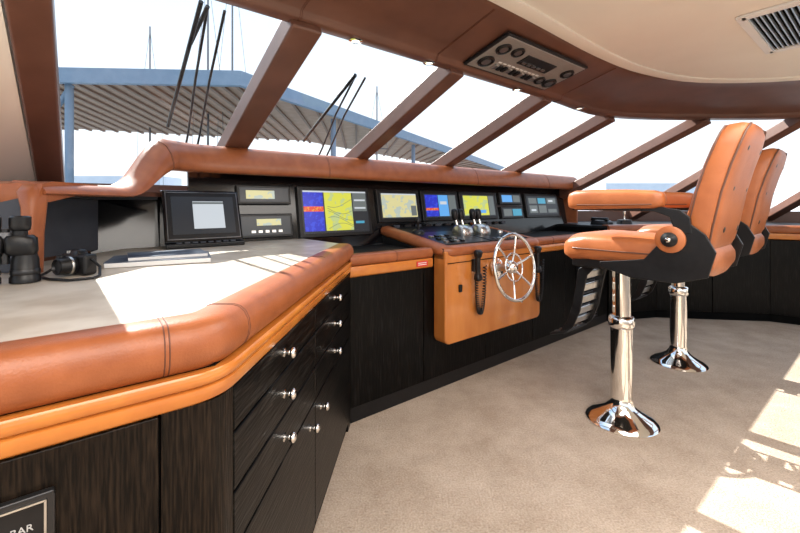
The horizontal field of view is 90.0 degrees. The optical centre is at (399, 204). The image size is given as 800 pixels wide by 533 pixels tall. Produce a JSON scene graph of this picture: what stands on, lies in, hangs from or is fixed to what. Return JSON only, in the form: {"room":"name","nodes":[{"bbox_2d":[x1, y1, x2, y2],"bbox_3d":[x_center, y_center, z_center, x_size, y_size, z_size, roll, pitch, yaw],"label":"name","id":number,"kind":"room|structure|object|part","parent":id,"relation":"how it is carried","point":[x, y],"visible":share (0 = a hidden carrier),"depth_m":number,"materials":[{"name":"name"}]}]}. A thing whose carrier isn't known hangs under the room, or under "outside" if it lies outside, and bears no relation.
{"room":"control cabin","nodes":[
{"label":"control cabin","id":0,"kind":"room"},
{"bbox_2d":[0,0,36,180],"bbox_3d":[-1.853,-0.444,1.802,0.230,0.832,1.885,0,0,-39],"label":"wall panel","id":1,"kind":"object","parent":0,"point":[16,160],"visible":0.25,"depth_m":1.87,"materials":[{"name":"beige paint"}]},
{"bbox_2d":[0,181,97,201],"bbox_3d":[-1.864,-0.047,1.293,1.232,0.075,0.810,0,0,0],"label":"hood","id":2,"kind":"object","parent":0,"point":[8,189],"depth_m":1.39,"materials":[{"name":"brown leather"}]},
{"bbox_2d":[44,183,799,260],"bbox_3d":[1.760,0.570,4.043,10.164,1.460,3.410,0,0,-5],"label":"wall","id":3,"kind":"structure","parent":0,"point":[792,216],"depth_m":5.79,"materials":[{"name":"black-stained wood"},{"name":"cherry wood trim"}]},
{"bbox_2d":[138,192,159,196],"bbox_3d":[-2.217,-0.058,1.728,2.570,0.025,1.496,0,0,-39],"label":"port window shelf","id":4,"kind":"object","parent":3,"relation":"attached to","point":[146,194],"visible":0.17,"depth_m":2.18,"materials":[{"name":"brown leather"}]},
{"bbox_2d":[3,0,64,181],"bbox_3d":[-1.703,-0.441,1.911,0.125,0.838,1.893,0,0,-39],"label":"window frame","id":5,"kind":"structure","parent":4,"relation":"on","point":[31,23],"depth_m":1.65,"materials":[{"name":"brown leather"}]},
{"bbox_2d":[217,19,321,148],"bbox_3d":[-0.993,-0.441,2.481,0.145,0.838,1.893,0,0,-39],"label":"window frame","id":6,"kind":"structure","parent":3,"relation":"in","point":[293,40],"depth_m":2.01,"materials":[{"name":"brown leather"}]},
{"bbox_2d":[344,67,463,158],"bbox_3d":[-0.245,-0.446,3.066,0.110,0.828,1.869,0,0,-39],"label":"window frame","id":7,"kind":"structure","parent":3,"relation":"in","point":[440,80],"depth_m":2.64,"materials":[{"name":"brown leather"}]},
{"bbox_2d":[431,95,551,165],"bbox_3d":[0.504,-0.446,3.666,0.110,0.828,1.869,0,0,-39],"label":"window frame","id":8,"kind":"structure","parent":3,"relation":"in","point":[531,104],"depth_m":3.27,"materials":[{"name":"brown leather"}]},
{"bbox_2d":[500,115,614,171],"bbox_3d":[1.351,-0.446,4.346,0.117,0.835,1.872,0,0,-37],"label":"window frame","id":9,"kind":"structure","parent":3,"relation":"in","point":[595,123],"depth_m":3.96,"materials":[{"name":"brown leather"}]},
{"bbox_2d":[767,191,799,220],"bbox_3d":[4.849,-0.340,4.379,0.122,1.118,2.358,0,0,11],"label":"window frame","id":10,"kind":"structure","parent":3,"relation":"in","point":[792,202],"depth_m":5.16,"materials":[{"name":"brown leather"}]},
{"bbox_2d":[215,0,799,119],"bbox_3d":[1.525,-0.885,2.220,7.640,0.194,3.078,0,0,-10],"label":"ceiling","id":11,"kind":"structure","parent":0,"point":[448,33],"depth_m":2.24,"materials":[{"name":"brown leather"}]},
{"bbox_2d":[349,37,362,43],"bbox_3d":[-0.213,-0.790,1.923,0.068,0.010,0.068,0,0,0],"label":"recessed light","id":12,"kind":"object","parent":11,"relation":"in","point":[354,40],"visible":1,"depth_m":1.92,"materials":[{"name":"silver metal"}]},
{"bbox_2d":[423,60,434,64],"bbox_3d":[0.162,-0.790,2.223,0.068,0.010,0.068,0,0,0],"label":"recessed light","id":13,"kind":"object","parent":11,"relation":"in","point":[427,62],"visible":1,"depth_m":2.21,"materials":[{"name":"silver metal"}]},
{"bbox_2d":[512,87,521,90],"bbox_3d":[0.801,-0.790,2.736,0.068,0.010,0.068,0,0,0],"label":"recessed light","id":14,"kind":"object","parent":11,"relation":"in","point":[517,88],"visible":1,"depth_m":2.73,"materials":[{"name":"silver metal"}]},
{"bbox_2d":[463,31,587,89],"bbox_3d":[0.792,-0.853,2.453,0.840,0.096,0.318,0,0,-39],"label":"panel","id":15,"kind":"object","parent":11,"relation":"attached to","point":[511,56],"visible":1,"depth_m":2.38,"materials":[{"name":"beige plastic"}]},
{"bbox_2d":[491,64,498,69],"bbox_3d":[0.563,-0.823,2.371,0.027,0.020,0.045,0,-13,-39],"label":"switch","id":16,"kind":"object","parent":15,"relation":"attached to","point":[493,66],"depth_m":2.37,"materials":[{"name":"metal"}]},
{"bbox_2d":[495,65,503,70],"bbox_3d":[0.595,-0.823,2.397,0.027,0.020,0.045,0,-13,-39],"label":"switch","id":17,"kind":"object","parent":15,"relation":"attached to","point":[501,67],"depth_m":2.39,"materials":[{"name":"black plastic"}]},
{"bbox_2d":[489,0,799,82],"bbox_3d":[1.043,-0.944,1.692,5.990,0.032,2.257,0,0,-10],"label":"trim","id":18,"kind":"structure","parent":11,"relation":"attached to","point":[520,8],"depth_m":2.40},
{"bbox_2d":[313,317,799,532],"bbox_3d":[1.000,1.330,1.400,11.000,0.060,9.800,0,0,0],"label":"floor","id":19,"kind":"structure","parent":0,"point":[511,446],"depth_m":2.10,"materials":[{"name":"beige carpet"}]},
{"bbox_2d":[0,239,353,532],"bbox_3d":[-1.088,0.764,1.432,1.624,1.071,2.823,0,0,0],"label":"cabinet counter","id":20,"kind":"object","parent":19,"relation":"on","point":[213,396],"visible":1,"depth_m":0.83,"materials":[{"name":"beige wood"}]},
{"bbox_2d":[0,216,40,283],"bbox_3d":[-1.185,0.136,1.200,0.164,0.204,0.074,0,0,-35],"label":"binoculars","id":21,"kind":"object","parent":20,"relation":"on","point":[25,268],"visible":1,"depth_m":1.20,"materials":[{"name":"black plastic"}]},
{"bbox_2d":[0,486,55,532],"bbox_3d":[-0.620,0.565,0.603,0.152,0.212,0.016,0,0,-39],"label":"framed plaque","id":22,"kind":"object","parent":20,"relation":"attached to","point":[35,512],"visible":1,"depth_m":0.63,"materials":[{"name":"grey metal"}]},
{"bbox_3d":[-0.622,0.565,0.606,0.135,0.190,0.008,0,0,-39],"label":"plate","id":23,"kind":"part","parent":22,"relation":"part of","materials":[{"name":"black plastic"}]},
{"bbox_3d":[-0.621,0.465,0.604,0.150,0.012,0.014,0,0,-39],"label":"frame","id":24,"kind":"part","parent":22,"relation":"part of","materials":[{"name":"grey metal"}]},
{"bbox_3d":[-0.566,0.565,0.648,0.012,0.200,0.014,0,0,-39],"label":"frame","id":25,"kind":"part","parent":22,"relation":"part of","materials":[{"name":"grey metal"}]},
{"bbox_2d":[41,249,100,281],"bbox_3d":[-1.087,0.194,1.317,0.248,0.086,0.137,0,0,20],"label":"camera","id":26,"kind":"object","parent":20,"relation":"on","point":[75,261],"visible":0.97,"depth_m":1.33,"materials":[{"name":"black plastic"}]},
{"bbox_2d":[0,184,157,272],"bbox_3d":[-1.431,0.082,1.742,0.367,0.308,0.775,0,0,0],"label":"panel","id":27,"kind":"object","parent":20,"relation":"on","point":[60,226],"visible":0.68,"depth_m":1.83,"materials":[{"name":"brown leather"}]},
{"bbox_3d":[-1.440,0.100,1.395,0.300,0.270,0.020,0,0,0],"label":"panel","id":28,"kind":"part","parent":27,"relation":"part of","materials":[{"name":"black plastic"}]},
{"bbox_3d":[-1.286,0.082,1.403,0.077,0.308,0.095,0,0,0],"label":"post","id":29,"kind":"part","parent":27,"relation":"part of","materials":[{"name":"orange leather"}]},
{"bbox_3d":[-1.600,0.100,1.740,0.030,0.270,0.720,0,0,0],"label":"panel","id":30,"kind":"part","parent":27,"relation":"part of","materials":[{"name":"black plastic"}]},
{"bbox_2d":[12,138,576,196],"bbox_3d":[0.178,-0.200,3.528,0.906,0.329,5.218,0,0,44],"label":"trim","id":31,"kind":"structure","parent":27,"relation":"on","point":[159,157],"depth_m":2.61,"materials":[{"name":"brown leather"}]},
{"bbox_3d":[-0.605,0.848,0.640,0.375,0.900,0.020,0,0,-39],"label":"panel","id":32,"kind":"part","parent":20,"relation":"part of","materials":[{"name":"brown wood"}]},
{"bbox_2d":[103,249,210,267],"bbox_3d":[-1.000,0.220,1.680,0.362,0.034,0.252,0,0,-28],"label":"magazine stack","id":33,"kind":"object","parent":20,"relation":"on","point":[150,258],"visible":1,"depth_m":1.61,"materials":[{"name":"white paper"}]},
{"bbox_2d":[103,251,210,263],"bbox_3d":[-1.000,0.217,1.680,0.362,0.002,0.252,0,0,-28],"label":"magazine","id":34,"kind":"object","parent":33,"relation":"on","point":[150,257],"depth_m":1.62,"materials":[{"name":"white paper"}]},
{"bbox_2d":[104,258,210,267],"bbox_3d":[-1.000,0.228,1.680,0.360,0.018,0.250,0,0,-28],"label":"magazine","id":35,"kind":"object","parent":33,"relation":"on","point":[112,262],"depth_m":1.56,"materials":[{"name":"white paper"}]},
{"bbox_3d":[-0.584,0.346,1.105,0.635,0.028,2.594,0,0,24],"label":"wood trim","id":36,"kind":"part","parent":20,"relation":"part of","materials":[{"name":"brown wood"}]},
{"bbox_3d":[-0.588,0.378,1.107,0.628,0.035,2.588,0,0,24],"label":"wood trim","id":37,"kind":"part","parent":20,"relation":"part of","materials":[{"name":"brown wood"}]},
{"bbox_3d":[-0.417,0.848,0.822,0.072,0.905,0.147,0,0,38],"label":"corner post","id":38,"kind":"part","parent":20,"relation":"part of","materials":[{"name":"brown wood"}]},
{"bbox_2d":[160,190,244,249],"bbox_3d":[-1.140,0.077,2.320,0.410,0.320,0.200,0,0,-39],"label":"monitor","id":39,"kind":"object","parent":20,"relation":"on","point":[188,219],"visible":1,"depth_m":2.27,"materials":[{"name":"black plastic"}]},
{"bbox_3d":[-0.357,0.697,1.218,0.020,0.123,0.680,0,0,3],"label":"drawer","id":40,"kind":"part","parent":20,"relation":"part of","materials":[{"name":"black wood"}]},
{"bbox_3d":[-0.357,0.565,1.218,0.020,0.126,0.680,0,0,3],"label":"drawer","id":41,"kind":"part","parent":20,"relation":"part of","materials":[{"name":"black wood"}]},
{"bbox_3d":[-0.357,0.448,1.218,0.020,0.095,0.680,0,0,3],"label":"drawer","id":42,"kind":"part","parent":20,"relation":"part of","materials":[{"name":"black wood"}]},
{"bbox_3d":[-0.357,1.005,1.218,0.020,0.482,0.680,0,0,3],"label":"door","id":43,"kind":"part","parent":20,"relation":"part of","materials":[{"name":"black wood"}]},
{"bbox_3d":[-0.329,0.695,1.196,0.037,0.033,0.033,0,0,3],"label":"knob","id":44,"kind":"part","parent":20,"relation":"part of","materials":[{"name":"silver metal"}]},
{"bbox_3d":[-0.329,0.565,1.196,0.037,0.033,0.033,0,0,3],"label":"knob","id":45,"kind":"part","parent":20,"relation":"part of","materials":[{"name":"silver metal"}]},
{"bbox_3d":[-0.329,0.442,1.196,0.037,0.033,0.033,0,0,3],"label":"knob","id":46,"kind":"part","parent":20,"relation":"part of","materials":[{"name":"silver metal"}]},
{"bbox_3d":[-0.316,0.825,1.478,0.037,0.033,0.033,0,0,3],"label":"knob","id":47,"kind":"part","parent":20,"relation":"part of","materials":[{"name":"silver metal"}]},
{"bbox_3d":[-0.308,0.825,1.638,0.037,0.033,0.033,0,0,3],"label":"knob","id":48,"kind":"part","parent":20,"relation":"part of","materials":[{"name":"silver metal"}]},
{"bbox_3d":[-0.322,0.697,1.927,0.020,0.123,0.730,0,0,3],"label":"drawer","id":49,"kind":"part","parent":20,"relation":"part of","materials":[{"name":"black wood"}]},
{"bbox_3d":[-0.322,0.565,1.927,0.020,0.126,0.730,0,0,3],"label":"drawer","id":50,"kind":"part","parent":20,"relation":"part of","materials":[{"name":"black wood"}]},
{"bbox_3d":[-0.322,0.448,1.927,0.020,0.095,0.730,0,0,3],"label":"drawer","id":51,"kind":"part","parent":20,"relation":"part of","materials":[{"name":"black wood"}]},
{"bbox_3d":[-0.322,1.005,1.927,0.020,0.482,0.730,0,0,3],"label":"door","id":52,"kind":"part","parent":20,"relation":"part of","materials":[{"name":"black wood"}]},
{"bbox_3d":[-0.295,0.695,1.905,0.037,0.033,0.033,0,0,3],"label":"knob","id":53,"kind":"part","parent":20,"relation":"part of","materials":[{"name":"silver metal"}]},
{"bbox_3d":[-0.295,0.565,1.905,0.037,0.033,0.033,0,0,3],"label":"knob","id":54,"kind":"part","parent":20,"relation":"part of","materials":[{"name":"silver metal"}]},
{"bbox_3d":[-0.295,0.442,1.905,0.037,0.033,0.033,0,0,3],"label":"knob","id":55,"kind":"part","parent":20,"relation":"part of","materials":[{"name":"silver metal"}]},
{"bbox_2d":[91,172,606,423],"bbox_3d":[0.422,0.541,3.385,4.800,1.518,0.749,0,0,-39],"label":"console","id":56,"kind":"object","parent":19,"relation":"on","point":[396,357],"visible":0.56,"depth_m":2.71,"materials":[{"name":"black wood"}]},
{"bbox_2d":[235,185,290,204],"bbox_3d":[-0.921,-0.065,2.706,0.365,0.132,0.055,0,0,-39],"label":"display","id":57,"kind":"object","parent":56,"relation":"attached to","point":[247,194],"visible":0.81,"depth_m":2.68,"materials":[{"name":"black plastic"}]},
{"bbox_2d":[240,213,292,238],"bbox_3d":[-0.897,0.140,2.676,0.365,0.162,0.063,0,0,-39],"label":"radio","id":58,"kind":"object","parent":56,"relation":"attached to","point":[253,225],"visible":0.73,"depth_m":2.66,"materials":[{"name":"black plastic"}]},
{"bbox_2d":[295,186,372,238],"bbox_3d":[-0.486,0.052,3.027,0.615,0.373,0.099,0,0,-39],"label":"screen","id":59,"kind":"object","parent":56,"relation":"attached to","point":[321,211],"visible":1,"depth_m":2.98,"materials":[{"name":"glass"}]},
{"bbox_3d":[-0.078,0.815,2.554,0.595,0.790,0.020,0,0,-39],"label":"panel","id":60,"kind":"part","parent":56,"relation":"part of","materials":[{"name":"black wood"}]},
{"bbox_3d":[-0.050,0.397,2.567,0.660,0.063,0.058,0,0,-39],"label":"wood trim","id":61,"kind":"part","parent":56,"relation":"part of","materials":[{"name":"brown wood"}]},
{"bbox_2d":[374,189,420,222],"bbox_3d":[-0.013,0.010,3.416,0.460,0.280,0.082,0,0,-39],"label":"screen","id":62,"kind":"object","parent":56,"relation":"attached to","point":[392,206],"visible":0.92,"depth_m":3.38,"materials":[{"name":"black plastic"}]},
{"bbox_2d":[417,260,427,266],"bbox_3d":[0.149,0.395,2.686,0.100,0.035,0.003,0,0,-39],"label":"warning label","id":63,"kind":"object","parent":56,"relation":"attached to","point":[420,263],"visible":1,"depth_m":2.69,"materials":[{"name":"red plastic"}]},
{"bbox_2d":[419,190,458,221],"bbox_3d":[0.371,0.010,3.724,0.475,0.280,0.082,0,0,-39],"label":"screen","id":64,"kind":"object","parent":56,"relation":"attached to","point":[434,205],"visible":0.91,"depth_m":3.68,"materials":[{"name":"blue glass"}]},
{"bbox_3d":[0.409,0.815,2.945,0.645,0.790,0.020,0,0,-39],"label":"panel","id":65,"kind":"part","parent":56,"relation":"part of","materials":[{"name":"black wood"}]},
{"bbox_2d":[381,209,539,343],"bbox_3d":[0.531,0.493,3.329,1.176,0.923,0.738,0,0,-39],"label":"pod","id":66,"kind":"object","parent":56,"relation":"attached to","point":[456,318],"visible":0.92,"depth_m":2.99,"materials":[{"name":"brown wood"}]},
{"bbox_3d":[0.395,0.254,3.115,0.500,0.012,0.380,0,9,-39],"label":"control panel","id":67,"kind":"part","parent":66,"relation":"part of","materials":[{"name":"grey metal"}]},
{"bbox_2d":[472,250,486,314],"bbox_3d":[0.579,0.553,2.866,0.137,0.466,0.070,0,0,-39],"label":"handset","id":68,"kind":"object","parent":66,"relation":"attached to","point":[476,263],"visible":1,"depth_m":2.84,"materials":[{"name":"black plastic"}]},
{"bbox_3d":[0.555,0.430,2.835,0.062,0.220,0.052,0,0,-39],"label":"handle","id":69,"kind":"part","parent":68,"relation":"part of","materials":[{"name":"black plastic"}]},
{"bbox_3d":[0.580,0.611,2.876,0.122,0.350,0.032,0,0,-39],"label":"coiled cord","id":70,"kind":"part","parent":68,"relation":"part of","materials":[{"name":"black plastic"}]},
{"bbox_3d":[0.793,0.254,3.434,0.480,0.012,0.380,0,9,-39],"label":"control panel","id":71,"kind":"part","parent":66,"relation":"part of","materials":[{"name":"black plastic"}]},
{"bbox_2d":[490,233,535,301],"bbox_3d":[0.789,0.450,2.939,0.496,0.491,0.225,0,0,-41],"label":"steering wheel","id":72,"kind":"object","parent":66,"relation":"attached to","point":[497,267],"visible":1,"depth_m":2.89,"materials":[{"name":"silver metal"}]},
{"bbox_2d":[534,246,543,301],"bbox_3d":[1.164,0.573,3.335,0.137,0.466,0.070,0,0,-39],"label":"handset","id":73,"kind":"object","parent":66,"relation":"attached to","point":[537,249],"visible":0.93,"depth_m":3.31,"materials":[{"name":"black plastic"}]},
{"bbox_3d":[1.140,0.450,3.304,0.062,0.220,0.052,0,0,-39],"label":"handle","id":74,"kind":"part","parent":73,"relation":"part of","materials":[{"name":"black plastic"}]},
{"bbox_3d":[1.165,0.631,3.345,0.122,0.350,0.032,0,0,-39],"label":"coiled cord","id":75,"kind":"part","parent":73,"relation":"part of","materials":[{"name":"black plastic"}]},
{"bbox_2d":[352,231,581,254],"bbox_3d":[0.817,0.335,3.659,3.420,0.030,0.630,0,0,-39],"label":"countertop","id":76,"kind":"structure","parent":56,"relation":"on","point":[375,247],"depth_m":3.08,"materials":[{"name":"brown leather"}]},
{"bbox_2d":[457,192,497,219],"bbox_3d":[0.792,0.010,4.062,0.555,0.280,0.082,0,0,-39],"label":"screen","id":77,"kind":"object","parent":56,"relation":"attached to","point":[484,201],"visible":0.75,"depth_m":4.05,"materials":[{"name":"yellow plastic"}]},
{"bbox_3d":[0.917,0.815,3.352,0.645,0.790,0.020,0,0,-39],"label":"panel","id":78,"kind":"part","parent":56,"relation":"part of","materials":[{"name":"black wood"}]},
{"bbox_2d":[497,193,521,204],"bbox_3d":[1.207,-0.065,4.412,0.390,0.132,0.056,0,0,-39],"label":"display","id":79,"kind":"object","parent":56,"relation":"attached to","point":[503,198],"visible":1,"depth_m":4.38,"materials":[{"name":"black plastic"}]},
{"bbox_2d":[499,207,523,218],"bbox_3d":[1.224,0.085,4.391,0.390,0.132,0.056,0,0,-39],"label":"display","id":80,"kind":"object","parent":56,"relation":"attached to","point":[505,212],"visible":1,"depth_m":4.36,"materials":[{"name":"black plastic"}]},
{"bbox_2d":[522,194,559,217],"bbox_3d":[1.691,0.010,4.784,0.690,0.280,0.082,0,0,-39],"label":"display","id":81,"kind":"object","parent":56,"relation":"attached to","point":[535,205],"visible":1,"depth_m":4.74,"materials":[{"name":"grey glass"}]},
{"bbox_3d":[1.385,0.815,3.727,0.545,0.790,0.020,0,0,-39],"label":"panel","id":82,"kind":"part","parent":56,"relation":"part of","materials":[{"name":"black wood"}]},
{"bbox_3d":[1.728,0.397,3.994,1.500,0.063,0.058,0,0,-39],"label":"wood trim","id":83,"kind":"part","parent":56,"relation":"part of","materials":[{"name":"brown wood"}]},
{"bbox_3d":[1.782,0.815,4.046,0.465,0.790,0.020,0,0,-39],"label":"panel","id":84,"kind":"part","parent":56,"relation":"part of","materials":[{"name":"black wood"}]},
{"bbox_2d":[576,266,596,322],"bbox_3d":[1.934,0.860,4.137,0.415,0.685,0.022,0,0,-39],"label":"vent grille","id":85,"kind":"object","parent":56,"relation":"attached to","point":[591,279],"visible":0.14,"depth_m":4.14,"materials":[{"name":"black metal"}]},
{"bbox_3d":[2.137,0.815,4.331,0.435,0.790,0.020,0,0,-39],"label":"panel","id":86,"kind":"part","parent":56,"relation":"part of","materials":[{"name":"black wood"}]},
{"bbox_2d":[550,122,766,438],"bbox_3d":[1.419,0.454,2.326,0.688,1.693,1.021,0,0,-40],"label":"chair","id":87,"kind":"object","parent":19,"relation":"on","point":[704,242],"visible":1,"depth_m":2.10,"materials":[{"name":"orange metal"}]},
{"bbox_3d":[1.128,0.825,2.673,0.280,0.016,0.120,0,-20,-40],"label":"foot plate","id":88,"kind":"part","parent":87,"relation":"part of","materials":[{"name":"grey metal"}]},
{"bbox_3d":[1.238,0.340,2.230,0.030,0.050,0.560,0,0,-40],"label":"slide rail","id":89,"kind":"part","parent":87,"relation":"part of","materials":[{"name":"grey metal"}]},
{"bbox_3d":[1.139,0.024,2.212,0.050,0.014,0.360,0,0,-40],"label":"arm frame","id":90,"kind":"part","parent":87,"relation":"part of","materials":[{"name":"black plastic"}]},
{"bbox_3d":[1.164,-0.029,2.181,0.096,0.115,0.490,0,0,-40],"label":"armrest","id":91,"kind":"part","parent":87,"relation":"part of","materials":[{"name":"leather"}]},
{"bbox_2d":[564,230,735,275],"bbox_3d":[1.420,0.261,2.324,0.530,0.203,0.750,0,0,-40],"label":"seat cushion","id":92,"kind":"object","parent":87,"relation":"on","point":[585,249],"depth_m":2.22,"materials":[{"name":"leather"}]},
{"bbox_3d":[1.310,0.170,1.951,0.022,0.072,0.072,0,0,-40],"label":"hinge knob","id":93,"kind":"part","parent":87,"relation":"part of","materials":[{"name":"black plastic"}]},
{"bbox_3d":[1.606,-0.029,2.551,0.096,0.115,0.490,0,0,-40],"label":"armrest","id":94,"kind":"part","parent":87,"relation":"part of","materials":[{"name":"leather"}]},
{"bbox_3d":[1.657,-0.071,2.043,0.512,0.643,0.281,0,0,-40],"label":"backrest","id":95,"kind":"part","parent":87,"relation":"part of","materials":[{"name":"leather"}]},
{"bbox_2d":[518,221,799,324],"bbox_3d":[4.069,0.762,4.785,5.294,1.075,2.106,0,0,25],"label":"base cabinet","id":96,"kind":"object","parent":19,"relation":"on","point":[764,285],"visible":0.42,"depth_m":4.48,"materials":[{"name":"black wood"}]},
{"bbox_2d":[563,198,577,222],"bbox_3d":[2.131,0.020,5.226,0.030,0.420,0.380,0,0,-39],"label":"end panel","id":97,"kind":"object","parent":96,"relation":"on","point":[571,215],"visible":0.14,"depth_m":5.13,"materials":[{"name":"brown leather"}]},
{"bbox_2d":[590,217,612,224],"bbox_3d":[2.404,0.191,4.766,0.180,0.087,0.220,0,0,-34],"label":"telephone","id":98,"kind":"object","parent":96,"relation":"on","point":[594,220],"visible":1,"depth_m":4.71,"materials":[{"name":"black plastic"}]},
{"bbox_2d":[616,211,631,223],"bbox_3d":[2.631,0.146,4.691,0.140,0.155,0.140,0,0,0],"label":"controller","id":99,"kind":"object","parent":96,"relation":"on","point":[623,221],"visible":0.88,"depth_m":4.64,"materials":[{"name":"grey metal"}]},
{"bbox_3d":[2.633,0.800,4.535,0.647,0.820,0.020,0,0,-14],"label":"panel","id":100,"kind":"part","parent":96,"relation":"part of","materials":[{"name":"black wood"}]},
{"bbox_2d":[559,119,710,199],"bbox_3d":[2.336,-0.341,4.775,0.126,1.121,2.254,0,0,-35],"label":"window frame","id":101,"kind":"structure","parent":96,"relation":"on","point":[687,127],"depth_m":4.35,"materials":[{"name":"brown leather"}]},
{"bbox_3d":[3.242,0.800,4.574,0.582,0.820,0.020,0,0,8],"label":"panel","id":102,"kind":"part","parent":96,"relation":"part of","materials":[{"name":"black wood"}]},
{"bbox_2d":[629,118,799,219],"bbox_3d":[3.635,-0.340,4.839,0.122,1.116,2.189,0,0,-12],"label":"window frame","id":103,"kind":"structure","parent":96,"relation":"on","point":[785,127],"depth_m":4.08,"materials":[{"name":"brown leather"}]},
{"bbox_3d":[3.827,0.800,4.494,0.582,0.820,0.020,0,0,8],"label":"panel","id":104,"kind":"part","parent":96,"relation":"part of","materials":[{"name":"black wood"}]},
{"bbox_3d":[4.061,0.347,4.069,3.542,0.065,0.791,0,0,25],"label":"wood trim","id":105,"kind":"part","parent":96,"relation":"part of","materials":[{"name":"brown wood"}]},
{"bbox_3d":[4.337,0.800,4.303,0.527,0.820,0.020,0,0,35],"label":"panel","id":106,"kind":"part","parent":96,"relation":"part of","materials":[{"name":"black wood"}]},
{"bbox_2d":[631,148,786,372],"bbox_3d":[2.369,0.454,3.196,0.688,1.693,1.021,0,0,-40],"label":"chair","id":107,"kind":"object","parent":19,"relation":"on","point":[752,231],"visible":0.49,"depth_m":2.97,"materials":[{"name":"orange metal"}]},
{"bbox_2d":[638,223,764,253],"bbox_3d":[2.370,0.261,3.194,0.530,0.203,0.750,0,0,-40],"label":"seat cushion","id":108,"kind":"object","parent":107,"relation":"on","point":[758,230],"depth_m":2.96,"materials":[{"name":"leather"}]},
{"bbox_3d":[2.607,-0.071,2.913,0.512,0.643,0.281,0,0,-40],"label":"backrest","id":109,"kind":"part","parent":107,"relation":"part of","materials":[{"name":"leather"}]},
{"bbox_2d":[521,0,799,78],"bbox_3d":[-0.100,-0.988,-0.220,8.800,0.085,6.561,0,0,0],"label":"ceiling","id":110,"kind":"structure","parent":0,"point":[693,38],"depth_m":2.22,"materials":[{"name":"beige paint"}]},
{"bbox_2d":[735,0,799,53],"bbox_3d":[2.060,-0.936,2.140,0.750,0.015,0.270,0,0,-39],"label":"ceiling air vent","id":111,"kind":"object","parent":110,"relation":"in","point":[774,29],"depth_m":2.10,"materials":[{"name":"beige metal"}]},
{"label":"outside","id":112,"kind":"structure","parent":0,"visible":0},
{"bbox_3d":[0.000,4.400,60.000,400.000,0.100,300.000,0,0,0],"label":"sea","id":113,"kind":"object","parent":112,"visible":0},
{"bbox_2d":[137,26,163,184],"bbox_3d":[-15.000,-3.200,24.000,1.843,15.000,0.140,0,0,0],"label":"sailboat mast","id":114,"kind":"object","parent":113,"relation":"on","point":[149,39],"visible":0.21,"depth_m":23.99,"materials":[{"name":"grey metal"}]},
{"bbox_2d":[192,0,222,144],"bbox_3d":[-9.600,-3.700,20.000,1.843,16.000,0.140,0,0,0],"label":"sailboat mast","id":115,"kind":"object","parent":113,"relation":"on","point":[207,0],"visible":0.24,"depth_m":19.97,"materials":[{"name":"grey metal"}]},
{"bbox_2d":[217,4,245,143],"bbox_3d":[-8.800,-4.700,21.000,1.843,18.000,0.140,0,0,0],"label":"sailboat mast","id":116,"kind":"object","parent":113,"relation":"on","point":[226,4],"visible":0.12,"depth_m":20.97,"materials":[{"name":"grey metal"}]},
{"bbox_2d":[58,67,504,182],"bbox_3d":[-0.780,-0.350,32.731,53.554,9.300,18.419,0,0,-44],"label":"canopy","id":117,"kind":"object","parent":113,"relation":"on","point":[129,100],"visible":0.47,"depth_m":19.26,"materials":[{"name":"grey metal"}]},
{"bbox_2d":[372,86,387,159],"bbox_3d":[-1.500,-1.700,26.000,1.843,12.000,0.140,0,0,0],"label":"sailboat mast","id":118,"kind":"object","parent":113,"relation":"on","point":[376,96],"visible":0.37,"depth_m":25.97,"materials":[{"name":"grey metal"}]},
{"bbox_2d":[74,176,799,210],"bbox_3d":[14.802,0.300,62.480,108.246,8.000,29.576,0,0,-11],"label":"waterfront buildings","id":119,"kind":"structure","parent":113,"relation":"on","point":[781,194],"depth_m":60.65,"materials":[{"name":"concrete"}]},
{"bbox_3d":[-1.365,-0.490,2.216,1.866,0.739,2.011,0,0,0],"label":"window","id":120,"kind":"structure","parent":0,"visible":0},
{"bbox_2d":[166,0,225,143],"bbox_3d":[-1.155,-0.608,2.197,0.207,0.534,1.246,0,0,-32],"label":"windscreen wiper","id":121,"kind":"object","parent":120,"relation":"attached to","point":[198,20],"visible":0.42,"depth_m":1.99,"materials":[{"name":"black plastic"}]},
{"bbox_3d":[-1.115,-0.661,2.041,0.020,0.393,0.944,0,0,-38],"label":"blade","id":122,"kind":"part","parent":121,"relation":"part of","materials":[{"name":"black plastic"}]},
{"bbox_3d":[-1.143,-0.618,2.228,0.025,0.510,1.150,0,0,-33],"label":"arm","id":123,"kind":"part","parent":121,"relation":"part of","materials":[{"name":"black plastic"}]},
{"bbox_3d":[-1.089,-0.618,2.272,0.025,0.510,1.150,0,0,-33],"label":"arm","id":124,"kind":"part","parent":121,"relation":"part of","materials":[{"name":"black plastic"}]},
{"bbox_3d":[-0.639,-0.490,2.789,1.897,0.739,2.017,0,0,0],"label":"window","id":125,"kind":"structure","parent":0,"visible":0},
{"bbox_2d":[302,73,365,155],"bbox_3d":[-0.520,-0.569,2.843,0.276,0.458,1.082,0,0,-24],"label":"windscreen wiper","id":126,"kind":"object","parent":125,"relation":"attached to","point":[349,83],"visible":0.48,"depth_m":2.72,"materials":[{"name":"black plastic"}]},
{"bbox_3d":[-0.472,-0.580,2.888,0.037,0.433,0.977,0,0,-26],"label":"arm","id":127,"kind":"part","parent":126,"relation":"part of","materials":[{"name":"black plastic"}]},
{"bbox_3d":[-0.417,-0.580,2.931,0.037,0.433,0.977,0,0,-26],"label":"arm","id":128,"kind":"part","parent":126,"relation":"part of","materials":[{"name":"black plastic"}]}
]}

